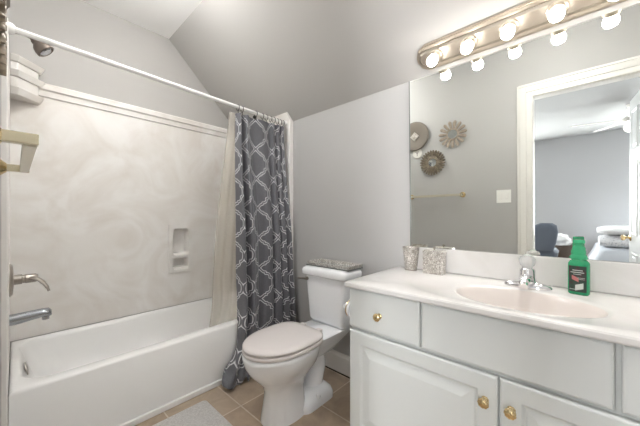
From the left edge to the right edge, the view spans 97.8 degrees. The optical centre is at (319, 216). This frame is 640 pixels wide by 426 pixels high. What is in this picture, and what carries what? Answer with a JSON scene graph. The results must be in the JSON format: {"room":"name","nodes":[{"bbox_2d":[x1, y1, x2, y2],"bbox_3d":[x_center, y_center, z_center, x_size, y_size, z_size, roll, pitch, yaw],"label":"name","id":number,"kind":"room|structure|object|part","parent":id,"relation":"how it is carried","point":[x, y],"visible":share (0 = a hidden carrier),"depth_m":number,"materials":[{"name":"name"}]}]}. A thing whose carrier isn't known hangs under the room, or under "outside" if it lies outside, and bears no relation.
{"room":"bathroom","nodes":[
{"label":"bathroom","id":0,"kind":"room"},
{"bbox_2d":[5,0,234,387],"bbox_3d":[-1.397,-0.193,2.326,0.100,2.645,1.632,0,0,42],"label":"wall","id":1,"kind":"structure","parent":0,"point":[78,24],"depth_m":2.06,"materials":[{"name":"grey paint"}]},
{"bbox_2d":[0,18,292,425],"bbox_3d":[-1.080,0.095,2.037,0.827,2.066,1.632,0,0,42],"label":"shower surround","id":2,"kind":"object","parent":1,"relation":"attached to","point":[121,209],"visible":0.95,"depth_m":2.03,"materials":[{"name":"stone"}]},
{"bbox_3d":[-1.334,0.140,1.178,0.042,1.977,0.021,0,0,42],"label":"edge trim","id":3,"kind":"part","parent":2,"relation":"part of","materials":[{"name":"white paint"}]},
{"bbox_3d":[-1.608,-0.045,1.429,0.747,1.599,0.022,0,0,42],"label":"panel","id":4,"kind":"part","parent":2,"relation":"part of","materials":[{"name":"plastic"}]},
{"bbox_2d":[10,53,44,104],"bbox_3d":[-1.775,-0.827,1.694,0.152,0.223,0.152,0,0,42],"label":"corner shelf","id":5,"kind":"object","parent":2,"relation":"attached to","point":[26,88],"depth_m":1.68,"materials":[{"name":"plastic"}]},
{"bbox_2d":[9,264,49,296],"bbox_3d":[-1.564,0.330,1.506,0.170,0.170,0.151,0,0,42],"label":"shower valve","id":6,"kind":"object","parent":2,"relation":"attached to","point":[27,278],"visible":1,"depth_m":1.47,"materials":[{"name":"silver metal"}]},
{"bbox_3d":[-1.575,0.330,1.494,0.052,0.052,0.095,0,0,42],"label":"valve stem","id":7,"kind":"part","parent":6,"relation":"part of","materials":[{"name":"silver metal"}]},
{"bbox_3d":[-1.513,0.360,1.508,0.089,0.087,0.036,0,0,-9],"label":"lever","id":8,"kind":"part","parent":6,"relation":"part of","materials":[{"name":"silver metal"}]},
{"bbox_2d":[9,307,51,325],"bbox_3d":[-1.561,0.535,1.508,0.054,0.063,0.158,0,0,42],"label":"tub spout","id":9,"kind":"object","parent":2,"relation":"attached to","point":[14,319],"visible":1,"depth_m":1.49,"materials":[{"name":"grey metal"}]},
{"bbox_3d":[-1.351,-0.045,2.284,0.025,1.599,1.631,0,0,42],"label":"panel","id":10,"kind":"part","parent":2,"relation":"part of","materials":[{"name":"stone"}]},
{"bbox_3d":[-1.361,-0.814,2.251,0.053,0.087,1.525,0,0,42],"label":"crown moulding","id":11,"kind":"part","parent":2,"relation":"part of","materials":[{"name":"plastic"}]},
{"bbox_2d":[8,22,286,125],"bbox_3d":[-0.823,-0.808,1.790,0.048,0.075,1.569,0,0,42],"label":"curtain rod","id":12,"kind":"object","parent":2,"relation":"attached to","point":[12,29],"visible":0.98,"depth_m":1.50,"materials":[{"name":"white metal"}]},
{"bbox_3d":[-0.544,-0.058,2.603,0.735,1.624,0.071,0,0,42],"label":"panel","id":13,"kind":"part","parent":2,"relation":"part of","materials":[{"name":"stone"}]},
{"bbox_3d":[-0.264,0.129,2.349,0.042,1.998,0.070,0,0,42],"label":"edge trim","id":14,"kind":"part","parent":2,"relation":"part of","materials":[{"name":"white paint"}]},
{"bbox_2d":[81,0,201,38],"bbox_3d":[-0.497,-1.550,0.953,3.280,0.070,1.037,0,0,42],"label":"ceiling","id":15,"kind":"structure","parent":0,"point":[163,18],"depth_m":2.06,"materials":[{"name":"white paint"}]},
{"bbox_2d":[135,367,349,425],"bbox_3d":[-0.226,1.170,1.250,3.280,0.080,1.842,0,0,42],"label":"floor","id":16,"kind":"structure","parent":0,"point":[241,405],"depth_m":1.67,"materials":[{"name":"tile"}]},
{"bbox_2d":[8,292,237,425],"bbox_3d":[-1.069,0.942,2.015,0.747,0.376,1.570,0,0,42],"label":"bathtub","id":17,"kind":"object","parent":16,"relation":"on","point":[114,372],"visible":0.76,"depth_m":1.67,"materials":[{"name":"white ceramic"}]},
{"bbox_3d":[-1.573,0.812,1.496,0.072,0.071,0.020,0,0,42],"label":"overflow plate","id":18,"kind":"part","parent":17,"relation":"part of","materials":[{"name":"silver metal"}]},
{"bbox_2d":[118,378,221,425],"bbox_3d":[-0.781,1.113,1.764,0.018,0.034,1.632,0,0,42],"label":"trim","id":19,"kind":"structure","parent":17,"relation":"attached to","point":[165,407],"depth_m":1.65,"materials":[{"name":"white wood"}]},
{"bbox_2d":[153,401,232,425],"bbox_3d":[-0.788,1.122,1.268,0.475,0.014,0.770,0,0,42],"label":"bath mat","id":20,"kind":"object","parent":16,"relation":"on","point":[202,413],"visible":1,"depth_m":1.54,"materials":[{"name":"fabric"}]},
{"bbox_2d":[242,265,361,425],"bbox_3d":[-0.121,0.738,1.729,0.410,0.785,0.786,0,0,42],"label":"toilet","id":21,"kind":"object","parent":16,"relation":"on","point":[287,359],"visible":0.96,"depth_m":1.60,"materials":[{"name":"white ceramic"}]},
{"bbox_3d":[-0.219,0.932,1.606,0.356,0.396,0.473,0,0,42],"label":"bowl","id":22,"kind":"part","parent":21,"relation":"part of","materials":[{"name":"white ceramic"}]},
{"bbox_3d":[-0.226,0.722,1.599,0.366,0.022,0.453,0,0,42],"label":"seat","id":23,"kind":"part","parent":21,"relation":"part of","materials":[{"name":"white plastic"}]},
{"bbox_3d":[-0.224,0.693,1.601,0.362,0.030,0.454,0,0,42],"label":"lid","id":24,"kind":"part","parent":21,"relation":"part of","materials":[{"name":"white plastic"}]},
{"bbox_3d":[0.081,0.565,1.935,0.356,0.326,0.192,0,0,42],"label":"tank","id":25,"kind":"part","parent":21,"relation":"part of","materials":[{"name":"white ceramic"}]},
{"bbox_3d":[0.077,0.373,1.930,0.390,0.057,0.222,0,0,42],"label":"tank lid","id":26,"kind":"part","parent":21,"relation":"part of","materials":[{"name":"white ceramic"}]},
{"bbox_2d":[306,259,362,271],"bbox_3d":[0.094,0.330,1.938,0.375,0.028,0.160,0,0,42],"label":"mirrored tray","id":27,"kind":"object","parent":21,"relation":"on","point":[325,263],"visible":1,"depth_m":1.93,"materials":[{"name":"silver metal"}]},
{"bbox_2d":[318,262,350,266],"bbox_3d":[0.094,0.337,1.938,0.351,0.001,0.136,0,0,42],"label":"tray","id":28,"kind":"object","parent":27,"relation":"on","point":[320,264],"depth_m":1.94,"materials":[{"name":"metal"}]},
{"bbox_2d":[350,288,639,425],"bbox_3d":[0.788,0.729,1.056,1.313,0.803,0.556,0,0,42],"label":"vanity cabinet","id":29,"kind":"object","parent":16,"relation":"on","point":[413,363],"visible":0.99,"depth_m":0.96,"materials":[{"name":"grey paint"}]},
{"bbox_2d":[343,300,349,316],"bbox_3d":[0.184,0.440,1.405,0.052,0.080,0.207,0,0,42],"label":"paper holder","id":30,"kind":"object","parent":29,"relation":"attached to","point":[346,306],"visible":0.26,"depth_m":1.32,"materials":[{"name":"white ceramic"}]},
{"bbox_3d":[0.246,0.430,1.197,0.034,0.034,0.033,0,0,42],"label":"knob","id":31,"kind":"part","parent":29,"relation":"part of","materials":[{"name":"gold metal"}]},
{"bbox_3d":[0.269,0.422,1.211,0.338,0.179,0.020,0,0,42],"label":"drawer","id":32,"kind":"part","parent":29,"relation":"part of","materials":[{"name":"white paint"}]},
{"bbox_3d":[0.366,0.772,1.122,0.599,0.492,0.020,0,0,42],"label":"door","id":33,"kind":"part","parent":29,"relation":"part of","materials":[{"name":"white paint"}]},
{"bbox_3d":[0.543,0.614,0.926,0.034,0.034,0.033,0,0,42],"label":"knob","id":34,"kind":"part","parent":29,"relation":"part of","materials":[{"name":"gold metal"}]},
{"bbox_2d":[345,247,639,347],"bbox_3d":[0.789,0.304,1.064,1.325,0.258,0.547,0,0,42],"label":"countertop","id":35,"kind":"structure","parent":29,"relation":"on","point":[473,281],"depth_m":1.11,"materials":[{"name":"stone"}]},
{"bbox_2d":[403,246,419,270],"bbox_3d":[0.519,0.235,1.591,0.095,0.130,0.095,0,0,42],"label":"tumbler","id":36,"kind":"object","parent":35,"relation":"on","point":[411,253],"visible":1,"depth_m":1.56,"materials":[{"name":"silver metal"}]},
{"bbox_2d":[422,247,446,274],"bbox_3d":[0.610,0.229,1.488,0.108,0.142,0.067,0,0,42],"label":"canister","id":37,"kind":"object","parent":35,"relation":"on","point":[434,261],"visible":1,"depth_m":1.46,"materials":[{"name":"silver metal"}]},
{"bbox_3d":[0.610,0.185,1.488,0.108,0.018,0.067,0,0,42],"label":"lid","id":38,"kind":"part","parent":37,"relation":"part of","materials":[{"name":"silver metal"}]},
{"bbox_2d":[504,254,552,290],"bbox_3d":[0.862,0.232,1.188,0.160,0.142,0.147,0,0,-16],"label":"sink faucet","id":39,"kind":"object","parent":35,"relation":"on","point":[527,279],"visible":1,"depth_m":1.17,"materials":[{"name":"silver metal"}]},
{"bbox_3d":[0.847,0.265,1.150,0.050,0.054,0.122,0,0,42],"label":"spout","id":40,"kind":"part","parent":39,"relation":"part of","materials":[{"name":"silver metal"}]},
{"bbox_3d":[0.888,0.192,1.196,0.057,0.053,0.060,0,0,42],"label":"knob handle","id":41,"kind":"part","parent":39,"relation":"part of","materials":[{"name":"white plastic"}]},
{"bbox_3d":[0.888,0.286,1.196,0.168,0.034,0.060,0,0,42],"label":"deck plate","id":42,"kind":"part","parent":39,"relation":"part of","materials":[{"name":"silver metal"}]},
{"bbox_2d":[456,287,607,317],"bbox_3d":[0.752,0.371,1.042,0.452,0.124,0.320,0,0,42],"label":"basin","id":43,"kind":"object","parent":35,"relation":"in","point":[557,305],"depth_m":1.11,"materials":[{"name":"white ceramic"}]},
{"bbox_2d":[568,239,589,295],"bbox_3d":[1.018,0.196,1.097,0.048,0.214,0.064,0,0,-35],"label":"soap bottle","id":44,"kind":"object","parent":35,"relation":"on","point":[578,266],"visible":1,"depth_m":1.08,"materials":[{"name":"green plastic"}]},
{"bbox_2d":[575,284,582,289],"bbox_3d":[1.002,0.271,1.078,0.001,0.032,0.024,0,0,-36],"label":"label","id":45,"kind":"object","parent":44,"relation":"attached to","point":[577,286],"depth_m":1.08,"materials":[{"name":"white paper"}]},
{"bbox_3d":[0.597,0.614,0.876,0.034,0.034,0.033,0,0,42],"label":"knob","id":46,"kind":"part","parent":29,"relation":"part of","materials":[{"name":"gold metal"}]},
{"bbox_3d":[0.591,0.422,0.917,0.519,0.179,0.020,0,0,42],"label":"false drawer","id":47,"kind":"part","parent":29,"relation":"part of","materials":[{"name":"white paint"}]},
{"bbox_3d":[0.817,0.772,0.710,0.611,0.492,0.020,0,0,42],"label":"door","id":48,"kind":"part","parent":29,"relation":"part of","materials":[{"name":"white paint"}]},
{"bbox_3d":[0.918,0.422,0.618,0.338,0.179,0.020,0,0,42],"label":"drawer","id":49,"kind":"part","parent":29,"relation":"part of","materials":[{"name":"white paint"}]},
{"bbox_2d":[169,0,639,128],"bbox_3d":[0.124,-1.147,1.633,3.280,0.875,0.805,0,0,42],"label":"ceiling","id":50,"kind":"structure","parent":0,"point":[301,59],"depth_m":1.82,"materials":[{"name":"grey paint"}]},
{"bbox_2d":[417,0,625,69],"bbox_3d":[0.905,-0.851,1.206,1.010,0.143,0.143,0,0,42],"label":"vanity light","id":51,"kind":"object","parent":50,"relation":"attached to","point":[529,17],"visible":1,"depth_m":1.25,"materials":[{"name":"beige metal"}]},
{"bbox_3d":[0.581,-0.809,1.445,0.051,0.058,0.058,0,0,42],"label":"light bulb","id":52,"kind":"part","parent":51,"relation":"part of","materials":[{"name":"white glass"}]},
{"bbox_3d":[0.702,-0.809,1.335,0.051,0.058,0.058,0,0,42],"label":"light bulb","id":53,"kind":"part","parent":51,"relation":"part of","materials":[{"name":"white glass"}]},
{"bbox_3d":[0.823,-0.809,1.224,0.051,0.058,0.058,0,0,42],"label":"light bulb","id":54,"kind":"part","parent":51,"relation":"part of","materials":[{"name":"white glass"}]},
{"bbox_3d":[0.944,-0.809,1.113,0.051,0.058,0.058,0,0,42],"label":"light bulb","id":55,"kind":"part","parent":51,"relation":"part of","materials":[{"name":"white glass"}]},
{"bbox_2d":[293,82,630,355],"bbox_3d":[0.361,0.160,1.894,3.280,1.940,0.100,0,0,42],"label":"wall","id":56,"kind":"structure","parent":0,"point":[351,174],"depth_m":1.94,"materials":[{"name":"grey paint"}]},
{"bbox_2d":[324,349,349,376],"bbox_3d":[0.121,1.049,2.035,0.965,0.138,0.015,0,0,42],"label":"baseboard","id":57,"kind":"structure","parent":56,"relation":"attached to","point":[338,361],"depth_m":2.01,"materials":[{"name":"white paint"}]},
{"bbox_2d":[325,366,349,378],"bbox_3d":[0.122,1.124,2.036,0.965,0.012,0.012,0,0,42],"label":"trim","id":58,"kind":"structure","parent":56,"relation":"attached to","point":[325,366],"depth_m":2.02,"materials":[{"name":"brown"}]},
{"bbox_2d":[409,2,639,262],"bbox_3d":[0.989,-0.311,1.231,1.240,0.968,0.030,0,0,42],"label":"wall mirror","id":59,"kind":"object","parent":56,"relation":"attached to","point":[531,147],"visible":0.87,"depth_m":1.25,"materials":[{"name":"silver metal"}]},
{"bbox_2d":[417,247,639,296],"bbox_3d":[0.990,0.237,1.238,1.263,0.125,0.018,0,0,42],"label":"backsplash","id":60,"kind":"structure","parent":56,"relation":"attached to","point":[620,278],"depth_m":1.22,"materials":[{"name":"stone"}]},
{"bbox_3d":[-0.810,-0.193,0.611,3.280,2.645,0.110,0,0,42],"label":"wall","id":61,"kind":"structure","parent":0,"visible":0},
{"bbox_2d":[0,0,6,76],"bbox_3d":[-0.888,-0.542,0.774,0.279,0.279,0.024,0,0,42],"label":"sunburst mirror","id":62,"kind":"object","parent":61,"relation":"attached to","point":[3,8],"visible":1,"depth_m":0.73,"materials":[{"name":"gold metal"}]},
{"bbox_2d":[0,127,38,174],"bbox_3d":[-0.851,-0.168,0.774,0.612,0.056,0.076,0,0,42],"label":"towel bar","id":63,"kind":"object","parent":61,"relation":"attached to","point":[29,142],"visible":1,"depth_m":0.62,"materials":[{"name":"beige"}]},
{"bbox_3d":[-1.053,-0.168,0.964,0.022,0.024,0.068,0,0,42],"label":"post","id":64,"kind":"part","parent":63,"relation":"part of","materials":[{"name":"beige"}]},
{"bbox_3d":[-0.643,-0.168,0.590,0.022,0.024,0.068,0,0,42],"label":"post","id":65,"kind":"part","parent":63,"relation":"part of","materials":[{"name":"beige"}]},
{"bbox_2d":[15,33,53,56],"bbox_3d":[-1.561,-0.939,1.499,0.087,0.109,0.192,0,0,42],"label":"shower","id":66,"kind":"object","parent":61,"relation":"attached to","point":[41,49],"visible":0.51,"depth_m":1.51,"materials":[{"name":"silver metal"}]},
{"bbox_3d":[-0.312,-0.778,2.350,0.042,0.071,0.005,0,0,42],"label":"curtain ring","id":67,"kind":"object","parent":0,"visible":0},
{"bbox_2d":[222,113,295,389],"bbox_3d":[-0.448,0.182,2.079,0.206,1.875,0.661,0,0,42],"label":"shower curtain","id":68,"kind":"object","parent":67,"relation":"hanging from","point":[265,288],"visible":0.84,"depth_m":2.13,"materials":[{"name":"fabric"}]}
]}

